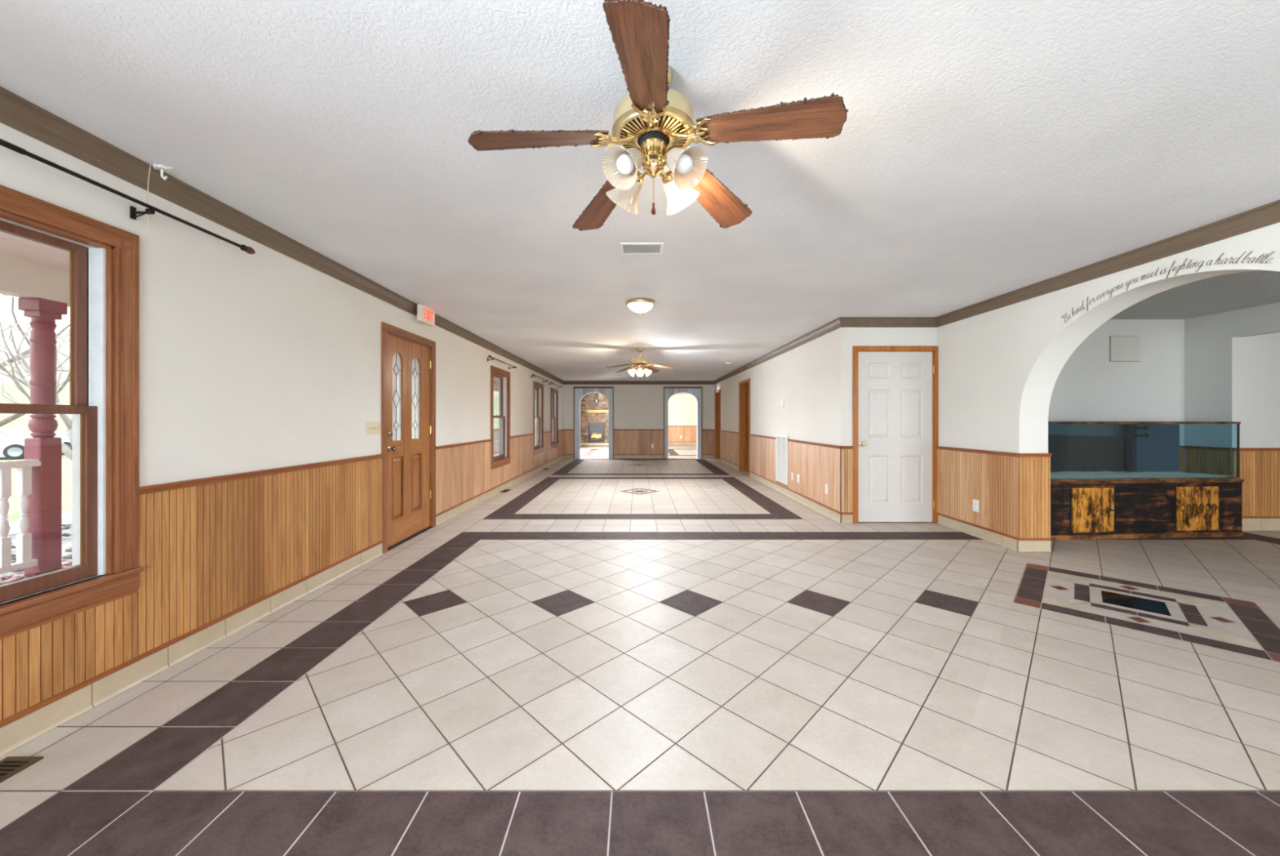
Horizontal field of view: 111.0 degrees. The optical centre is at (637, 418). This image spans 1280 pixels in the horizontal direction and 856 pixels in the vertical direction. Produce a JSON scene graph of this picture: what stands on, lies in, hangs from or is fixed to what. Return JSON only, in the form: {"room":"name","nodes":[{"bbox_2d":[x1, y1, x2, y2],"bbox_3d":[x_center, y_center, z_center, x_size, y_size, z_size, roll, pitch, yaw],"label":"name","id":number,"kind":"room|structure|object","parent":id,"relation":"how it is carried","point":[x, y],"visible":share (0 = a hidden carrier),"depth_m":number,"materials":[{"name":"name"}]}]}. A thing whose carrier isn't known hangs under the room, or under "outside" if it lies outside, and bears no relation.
{"room":"entrance hall","nodes":[
{"label":"entrance hall","id":0,"kind":"room"},
{"bbox_2d":[0,122,563,727],"bbox_3d":[-2.410,-0.010,5.249,0.190,2.485,17.501,0,0,0],"label":"wall","id":1,"kind":"structure","parent":0,"point":[261,473],"depth_m":2.56,"materials":[{"name":"beige paint"}]},
{"bbox_2d":[0,184,143,634],"bbox_3d":[-2.411,-0.034,1.542,0.208,1.643,1.034,0,0,0],"label":"window","id":2,"kind":"structure","parent":1,"relation":"in","point":[104,407],"depth_m":1.95,"materials":[{"name":"brown wood"}]},
{"bbox_2d":[0,138,255,253],"bbox_3d":[-2.292,-0.966,1.518,0.106,0.076,2.159,0,0,0],"label":"curtain rod","id":3,"kind":"object","parent":1,"relation":"attached to","point":[150,210],"visible":1,"depth_m":1.96,"materials":[{"name":"brown metal"}]},
{"bbox_2d":[147,213,164,259],"bbox_3d":[-2.281,-0.855,2.095,0.053,0.198,0.070,0,0,-36],"label":"cord","id":4,"kind":"object","parent":1,"relation":"attached to","point":[148,214],"depth_m":2.07,"materials":[{"name":"white plastic"}]},
{"bbox_2d":[0,455,563,755],"bbox_3d":[-2.335,1.180,5.265,0.020,0.105,17.130,0,0,0],"label":"baseboard","id":5,"kind":"structure","parent":1,"relation":"attached to","point":[13,735],"depth_m":2.20,"materials":[{"name":"beige tile"}]},
{"bbox_2d":[365,421,380,434],"bbox_3d":[-2.337,0.079,3.876,0.016,0.111,0.203,0,0,0],"label":"light switch","id":6,"kind":"object","parent":1,"relation":"attached to","point":[371,427],"visible":1,"depth_m":3.87,"materials":[{"name":"beige plastic"}]},
{"bbox_2d":[381,321,435,553],"bbox_3d":[-2.393,0.171,4.550,0.205,2.122,1.049,0,0,0],"label":"door","id":7,"kind":"structure","parent":1,"relation":"in","point":[408,359],"depth_m":4.50,"materials":[{"name":"brown wood"}]},
{"bbox_2d":[416,303,435,326],"bbox_3d":[-2.291,-1.110,4.720,0.108,0.175,0.290,0,0,0],"label":"exit sign","id":8,"kind":"object","parent":1,"relation":"attached to","point":[426,315],"visible":0.99,"depth_m":4.67,"materials":[{"name":"red"}]},
{"bbox_2d":[490,364,511,468],"bbox_3d":[-2.411,-0.034,7.527,0.208,1.643,1.037,0,0,0],"label":"window","id":9,"kind":"structure","parent":1,"relation":"in","point":[500,378],"depth_m":7.72,"materials":[{"name":"brown wood"}]},
{"bbox_2d":[487,355,516,368],"bbox_3d":[-2.292,-0.941,7.430,0.106,0.076,1.484,0,0,0],"label":"curtain rod","id":10,"kind":"object","parent":1,"relation":"attached to","point":[489,356],"visible":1,"depth_m":7.23,"materials":[{"name":"brown metal"}]},
{"bbox_2d":[533,381,544,453],"bbox_3d":[-2.411,-0.034,10.386,0.208,1.643,1.017,0,0,0],"label":"window","id":11,"kind":"structure","parent":1,"relation":"in","point":[538,388],"depth_m":10.66,"materials":[{"name":"brown wood"}]},
{"bbox_2d":[530,373,548,382],"bbox_3d":[-2.292,-0.941,10.265,0.106,0.076,1.594,0,0,0],"label":"curtain rod","id":12,"kind":"object","parent":1,"relation":"attached to","point":[532,374],"visible":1,"depth_m":10.20,"materials":[{"name":"brown metal"}]},
{"bbox_2d":[550,386,559,448],"bbox_3d":[-2.411,-0.034,12.367,0.208,1.643,1.036,0,0,0],"label":"window","id":13,"kind":"structure","parent":1,"relation":"in","point":[553,392],"depth_m":12.71,"materials":[{"name":"brown wood"}]},
{"bbox_2d":[580,400,581,442],"bbox_3d":[-2.715,-0.010,17.740,0.170,2.485,7.500,0,0,0],"label":"wall","id":14,"kind":"structure","parent":0,"point":[580,401],"depth_m":20.61,"materials":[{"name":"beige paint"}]},
{"bbox_2d":[0,444,1279,855],"bbox_3d":[3.220,1.292,8.950,11.960,0.120,25.300,0,0,0],"label":"floor","id":15,"kind":"structure","parent":0,"point":[678,654],"depth_m":1.94,"materials":[{"name":"beige tile"}]},
{"bbox_2d":[0,755,43,782],"bbox_3d":[-2.225,1.229,1.450,0.130,0.007,0.300,0,0,0],"label":"floor vent","id":16,"kind":"object","parent":15,"relation":"in","point":[10,766],"visible":1,"depth_m":1.57,"materials":[{"name":"brown metal"}]},
{"bbox_2d":[499,488,511,492],"bbox_3d":[-2.270,1.229,7.550,0.110,0.007,0.300,0,0,0],"label":"floor vent","id":17,"kind":"object","parent":15,"relation":"in","point":[504,490],"visible":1,"depth_m":7.57,"materials":[{"name":"brown metal"}]},
{"bbox_2d":[580,392,608,446],"bbox_3d":[-1.775,0.016,20.240,1.590,2.432,1.320,0,0,0],"label":"fireplace","id":18,"kind":"object","parent":15,"relation":"on","point":[594,418],"visible":0.71,"depth_m":19.98,"materials":[{"name":"stone"}]},
{"bbox_2d":[593,397,599,404],"bbox_3d":[-1.870,-0.818,19.931,0.278,0.337,0.027,0,0,0],"label":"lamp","id":19,"kind":"object","parent":18,"relation":"attached to","point":[596,400],"visible":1,"depth_m":19.92,"materials":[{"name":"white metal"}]},
{"bbox_2d":[1050,479,1244,540],"bbox_3d":[5.115,0.932,4.837,2.506,0.600,0.639,0,0,-4],"label":"stand","id":20,"kind":"object","parent":15,"relation":"on","point":[1091,509],"visible":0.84,"depth_m":4.56,"materials":[{"name":"black wood"}]},
{"bbox_2d":[1048,421,1240,480],"bbox_3d":[5.115,0.330,4.854,2.482,0.605,0.592,0,0,-4],"label":"aquarium","id":21,"kind":"object","parent":20,"relation":"on","point":[1081,451],"visible":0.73,"depth_m":5.11,"materials":[{"name":"clear glass"}]},
{"bbox_2d":[0,0,1279,394],"bbox_3d":[3.297,-1.263,8.950,11.605,0.120,25.100,0,0,0],"label":"ceiling","id":22,"kind":"structure","parent":0,"point":[984,149],"depth_m":1.93,"materials":[{"name":"white paint"}]},
{"bbox_2d":[146,164,173,204],"bbox_3d":[-2.271,-1.101,2.102,0.082,0.197,0.070,0,0,-36],"label":"ceiling hook","id":23,"kind":"object","parent":22,"relation":"attached to","point":[162,168],"depth_m":2.10,"materials":[{"name":"white plastic"}]},
{"bbox_2d":[605,348,675,378],"bbox_3d":[0.048,-0.947,7.524,1.170,0.512,1.145,0,0,0],"label":"ceiling fan","id":24,"kind":"object","parent":22,"relation":"hanging from","point":[640,362],"visible":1,"depth_m":7.49,"materials":[{"name":"brown wood"}]},
{"bbox_2d":[626,297,654,314],"bbox_3d":[0.030,-1.138,4.520,0.300,0.130,0.300,0,0,0],"label":"ceiling light","id":25,"kind":"object","parent":22,"relation":"attached to","point":[640,305],"visible":1,"depth_m":4.43,"materials":[{"name":"white glass"}]},
{"bbox_2d":[619,242,663,254],"bbox_3d":[0.030,-1.199,3.100,0.300,0.008,0.200,0,0,0],"label":"ceiling vent","id":26,"kind":"object","parent":22,"relation":"in","point":[623,245],"visible":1,"depth_m":3.06,"materials":[{"name":"white plastic"}]},
{"bbox_2d":[467,0,848,231],"bbox_3d":[0.034,-0.959,1.580,1.176,0.488,1.134,0,0,-30],"label":"ceiling fan","id":27,"kind":"object","parent":22,"relation":"hanging from","point":[653,126],"visible":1,"depth_m":1.43,"materials":[{"name":"brown wood"}]},
{"bbox_2d":[619,115,687,149],"bbox_3d":[0.056,-0.978,1.540,0.236,0.016,0.236,0,0,0],"label":"motor housing","id":28,"kind":"object","parent":27,"relation":"attached to","point":[631,126],"depth_m":1.49,"materials":[{"name":"gold metal"}]},
{"bbox_2d":[563,384,748,457],"bbox_3d":[1.427,-0.010,13.905,7.545,2.485,0.170,0,0,0],"label":"wall","id":29,"kind":"structure","parent":0,"point":[638,409],"depth_m":13.85,"materials":[{"name":"beige taupe-grey paint"}]},
{"bbox_2d":[573,386,613,457],"bbox_3d":[-1.384,0.105,13.910,1.262,2.255,0.180,0,0,0],"label":"trim","id":30,"kind":"structure","parent":29,"relation":"attached to","point":[580,392],"depth_m":13.84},
{"bbox_2d":[564,454,714,457],"bbox_3d":[0.037,1.180,13.840,4.725,0.105,0.020,0,0,0],"label":"baseboard","id":31,"kind":"structure","parent":29,"relation":"attached to","point":[565,455],"depth_m":13.84,"materials":[{"name":"beige tile"}]},
{"bbox_2d":[663,386,702,457],"bbox_3d":[1.427,0.105,13.910,1.227,2.255,0.180,0,0,0],"label":"trim","id":32,"kind":"structure","parent":29,"relation":"attached to","point":[696,392],"depth_m":13.84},
{"bbox_2d":[667,394,697,442],"bbox_3d":[1.265,-0.010,21.445,7.850,2.485,0.150,0,0,0],"label":"wall","id":33,"kind":"structure","parent":0,"point":[682,408],"depth_m":21.40,"materials":[{"name":"beige paint"}]},
{"bbox_2d":[667,442,697,444],"bbox_3d":[1.065,1.180,21.390,7.350,0.105,0.020,0,0,0],"label":"baseboard","id":34,"kind":"structure","parent":33,"relation":"attached to","point":[668,442],"depth_m":21.39,"materials":[{"name":"beige tile"}]},
{"bbox_2d":[714,327,853,514],"bbox_3d":[2.480,-0.010,9.541,0.180,2.485,8.621,0,0,0],"label":"wall","id":35,"kind":"structure","parent":0,"point":[814,378],"depth_m":6.44,"materials":[{"name":"beige paint"}]},
{"bbox_2d":[0,86,1279,384],"bbox_3d":[0.608,-1.146,5.175,5.905,0.111,17.350,0,0,0],"label":"trim","id":36,"kind":"structure","parent":35,"relation":"attached to","point":[16,113],"depth_m":2.86,"materials":[{"name":"brown paint"}]},
{"bbox_2d":[715,388,720,458],"bbox_3d":[2.840,0.177,13.230,0.881,2.110,0.860,0,0,0],"label":"door","id":37,"kind":"structure","parent":35,"relation":"in","point":[717,393],"depth_m":13.59,"materials":[{"name":"orange wood"}]},
{"bbox_2d":[738,377,750,475],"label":"door","id":38,"kind":"structure","parent":35,"relation":"in","point":[744,389],"depth_m":10.38,"materials":[{"name":"orange wood"}]},
{"bbox_2d":[714,455,840,522],"bbox_3d":[2.410,1.180,9.530,0.020,0.105,8.600,0,0,0],"label":"baseboard","id":39,"kind":"structure","parent":35,"relation":"attached to","point":[834,515],"depth_m":6.67,"materials":[{"name":"beige tile"}]},
{"bbox_2d":[775,434,787,484],"bbox_3d":[2.401,0.660,7.330,0.012,0.795,0.580,0,0,0],"label":"air vent","id":40,"kind":"object","parent":35,"relation":"in","point":[781,442],"visible":1,"depth_m":7.32,"materials":[{"name":"white plastic"}]},
{"bbox_2d":[781,399,784,406],"bbox_3d":[2.407,-0.268,7.310,0.026,0.110,0.100,0,0,0],"label":"thermostat","id":41,"kind":"object","parent":35,"relation":"attached to","point":[782,400],"visible":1,"depth_m":7.28,"materials":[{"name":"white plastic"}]},
{"bbox_2d":[797,474,799,482],"bbox_3d":[2.403,0.887,6.580,0.010,0.120,0.090,0,0,0],"label":"wall outlet","id":42,"kind":"object","parent":35,"relation":"attached to","point":[798,475],"visible":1,"depth_m":6.56,"materials":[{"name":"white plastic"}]},
{"bbox_2d":[825,483,827,493],"bbox_3d":[2.403,0.887,5.600,0.010,0.120,0.075,0,0,0],"label":"wall outlet","id":43,"kind":"object","parent":35,"relation":"attached to","point":[826,485],"visible":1,"depth_m":5.59,"materials":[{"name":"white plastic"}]},
{"bbox_2d":[840,327,937,514],"bbox_3d":[2.989,-0.010,5.275,1.141,2.485,0.150,0,0,0],"label":"wall","id":44,"kind":"structure","parent":0,"point":[863,336],"depth_m":5.23,"materials":[{"name":"beige paint"}]},
{"bbox_2d":[840,514,853,523],"bbox_3d":[2.486,1.180,5.220,0.133,0.105,0.020,0,0,0],"label":"baseboard","id":45,"kind":"structure","parent":44,"relation":"attached to","point":[845,518],"depth_m":5.22,"materials":[{"name":"beige tile"}]},
{"bbox_2d":[852,346,937,523],"bbox_3d":[3.063,0.182,5.251,1.020,2.100,0.178,0,0,0],"label":"door","id":46,"kind":"structure","parent":44,"relation":"in","point":[895,388],"depth_m":5.23,"materials":[{"name":"white wood"}]},
{"bbox_2d":[1017,453,1052,540],"bbox_3d":[3.694,0.722,4.090,0.296,0.810,0.030,0,0,0],"label":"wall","id":47,"kind":"structure","parent":0,"point":[1033,468],"depth_m":4.09,"materials":[{"name":"brown wood"}]},
{"bbox_2d":[1017,539,1051,551],"bbox_3d":[3.692,1.180,4.095,0.305,0.105,0.020,0,0,0],"label":"baseboard","id":48,"kind":"structure","parent":47,"relation":"attached to","point":[1022,545],"depth_m":4.09,"materials":[{"name":"beige tile"}]},
{"bbox_2d":[937,222,1279,453],"bbox_3d":[3.695,-0.010,0.965,0.270,2.485,8.930,0,0,0],"label":"wall","id":49,"kind":"structure","parent":0,"point":[999,369],"depth_m":4.08,"materials":[{"name":"beige paint"}]},
{"bbox_2d":[935,445,1018,540],"bbox_3d":[3.545,0.722,4.662,0.030,0.810,1.138,0,0,0],"label":"wainscoting","id":50,"kind":"object","parent":49,"relation":"attached to","point":[964,475],"visible":1,"depth_m":4.56,"materials":[{"name":"brown wood"}]},
{"bbox_2d":[973,498,978,511],"bbox_3d":[3.543,0.905,4.610,0.010,0.125,0.080,0,0,0],"label":"wall outlet","id":51,"kind":"object","parent":50,"relation":"attached to","point":[975,502],"visible":1,"depth_m":4.61,"materials":[{"name":"white plastic"}]},
{"bbox_2d":[937,514,1017,551],"bbox_3d":[3.550,1.180,4.646,0.020,0.105,1.107,0,0,0],"label":"baseboard","id":52,"kind":"object","parent":50,"relation":"attached to","point":[1011,543],"visible":1,"depth_m":4.56,"materials":[{"name":"beige tile"}]},
{"bbox_2d":[1062,250,1275,322],"bbox_3d":[3.559,-0.925,3.060,0.001,0.246,1.264,0,0,0],"label":"wall lettering","id":53,"kind":"object","parent":49,"relation":"attached to","point":[1232,258],"depth_m":2.89,"materials":[{"name":"grey paint"}]},
{"bbox_2d":[1048,319,1185,471],"bbox_3d":[5.265,-0.010,5.355,2.870,2.485,0.150,0,0,0],"label":"wall","id":54,"kind":"structure","parent":0,"point":[1088,387],"depth_m":5.31,"materials":[{"name":"grey paint"}]},
{"bbox_2d":[1109,335,1139,361],"bbox_3d":[5.875,-0.848,5.303,0.362,0.312,0.014,0,0,0],"label":"access panel","id":55,"kind":"object","parent":54,"relation":"attached to","point":[1122,348],"visible":1,"depth_m":5.30,"materials":[{"name":"beige plastic"}]},
{"bbox_2d":[1184,302,1279,476],"bbox_3d":[6.645,-0.010,0.905,0.150,2.485,8.810,0,0,0],"label":"wall","id":56,"kind":"structure","parent":0,"point":[1214,343],"depth_m":5.01,"materials":[{"name":"grey paint"}]},
{"bbox_2d":[1231,332,1279,518],"bbox_3d":[7.859,-0.010,4.930,2.521,2.485,0.150,0,0,0],"label":"wall","id":57,"kind":"structure","parent":0,"point":[1260,455],"depth_m":4.88,"materials":[{"name":"grey paint"}]},
{"bbox_2d":[1241,518,1279,530],"bbox_3d":[7.760,1.162,4.875,2.320,0.140,0.020,0,0,0],"label":"baseboard","id":58,"kind":"structure","parent":57,"relation":"attached to","point":[1248,524],"depth_m":4.87,"materials":[{"name":"beige tile"}]},
{"bbox_3d":[-3.812,1.485,9.700,2.575,0.335,26.600,0,0,0],"label":"skirt","id":59,"kind":"object","parent":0,"visible":0},
{"bbox_2d":[0,560,71,583],"bbox_3d":[-3.836,1.297,9.700,2.633,0.030,26.600,0,0,0],"label":"porch deck","id":60,"kind":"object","parent":59,"relation":"on","point":[63,562],"depth_m":3.60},
{"bbox_2d":[0,559,71,584],"bbox_3d":[-4.835,1.264,3.529,0.950,0.046,1.728,0,0,0],"label":"dry leaves","id":61,"kind":"object","parent":60,"relation":"on","point":[2,578],"visible":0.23,"depth_m":3.56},
{"bbox_2d":[17,297,67,575],"bbox_3d":[-4.950,0.147,3.665,0.180,2.270,0.180,0,0,0],"label":"porch column","id":62,"kind":"structure","parent":60,"relation":"on","point":[45,509],"depth_m":3.62,"materials":[{"name":"red paint"}]},
{"bbox_2d":[0,458,40,573],"bbox_3d":[-4.930,0.760,2.475,0.100,0.865,2.250,0,0,0],"label":"porch railing","id":63,"kind":"object","parent":62,"relation":"attached to","point":[24,467],"visible":1,"depth_m":3.51,"materials":[{"name":"white wood"}]},
{"bbox_2d":[0,231,70,307],"bbox_3d":[-4.062,-1.208,9.700,3.115,0.440,26.600,0,0,0],"label":"porch roof","id":64,"kind":"structure","parent":62,"relation":"on","point":[28,268],"depth_m":3.48,"materials":[{"name":"beige paint"}]},
{"label":"outside","id":65,"kind":"structure","parent":0,"visible":0},
{"bbox_2d":[0,452,68,457],"bbox_3d":[-40.000,1.732,21.750,40.000,0.060,4.500,0,0,0],"label":"driveway","id":66,"kind":"structure","parent":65,"point":[2,455],"depth_m":19.83,"materials":[{"name":"grey concrete"}]},
{"bbox_2d":[57,431,71,454],"bbox_3d":[-26.613,1.022,22.493,4.519,1.420,1.800,0,0,-30],"label":"car","id":67,"kind":"object","parent":66,"relation":"on","point":[64,437],"visible":0.04,"depth_m":21.07,"materials":[{"name":"white paint"}]},
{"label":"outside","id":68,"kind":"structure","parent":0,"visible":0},
{"bbox_2d":[0,523,71,577],"bbox_3d":[-7.200,1.717,9.000,4.000,0.050,34.000,0,0,0],"label":"gravel strip","id":69,"kind":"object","parent":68,"point":[66,540],"depth_m":5.95,"materials":[{"name":"grey stone"}]},
{"bbox_2d":[11,524,71,572],"bbox_3d":[-7.196,1.645,8.011,3.704,0.148,12.029,0,0,0],"label":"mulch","id":70,"kind":"object","parent":69,"relation":"on","point":[65,526],"visible":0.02,"depth_m":5.61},
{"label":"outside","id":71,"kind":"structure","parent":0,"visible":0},
{"bbox_2d":[0,319,70,386],"bbox_3d":[-31.226,-8.491,9.216,187.451,15.446,241.513,0,0,0],"label":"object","id":72,"kind":"structure","parent":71,"point":[7,380],"depth_m":62.14,"materials":[{"name":"white"}]},
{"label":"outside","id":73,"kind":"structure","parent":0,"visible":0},
{"bbox_2d":[0,383,71,521],"bbox_3d":[-25.000,-5.351,30.000,170.000,14.942,180.000,0,0,0],"label":"lawn","id":74,"kind":"structure","parent":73,"point":[20,424],"depth_m":32.76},
{"bbox_2d":[0,427,63,459],"bbox_3d":[-28.412,1.022,18.791,4.519,1.420,1.800,0,0,-36],"label":"car","id":75,"kind":"object","parent":74,"relation":"on","point":[11,442],"visible":0.41,"depth_m":18.92,"materials":[{"name":"white paint"}]},
{"bbox_2d":[0,293,70,426],"bbox_3d":[-14.065,-1.253,9.581,5.074,6.198,3.857,0,0,-28],"label":"bare tree","id":76,"kind":"object","parent":74,"relation":"on","point":[15,415],"visible":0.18,"depth_m":9.97,"materials":[{"name":"brown plant"}]},
{"bbox_2d":[0,297,71,460],"bbox_3d":[-10.253,-0.855,7.509,3.980,5.397,2.723,0,0,0],"label":"bare tree","id":77,"kind":"object","parent":74,"relation":"on","point":[66,451],"visible":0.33,"depth_m":7.41,"materials":[{"name":"grey plant"}]},
{"bbox_2d":[8,511,71,534],"bbox_3d":[-9.400,1.662,9.000,0.400,0.180,34.000,0,0,0],"label":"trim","id":78,"kind":"structure","parent":74,"relation":"on","point":[66,517],"depth_m":7.04,"materials":[{"name":"white"}]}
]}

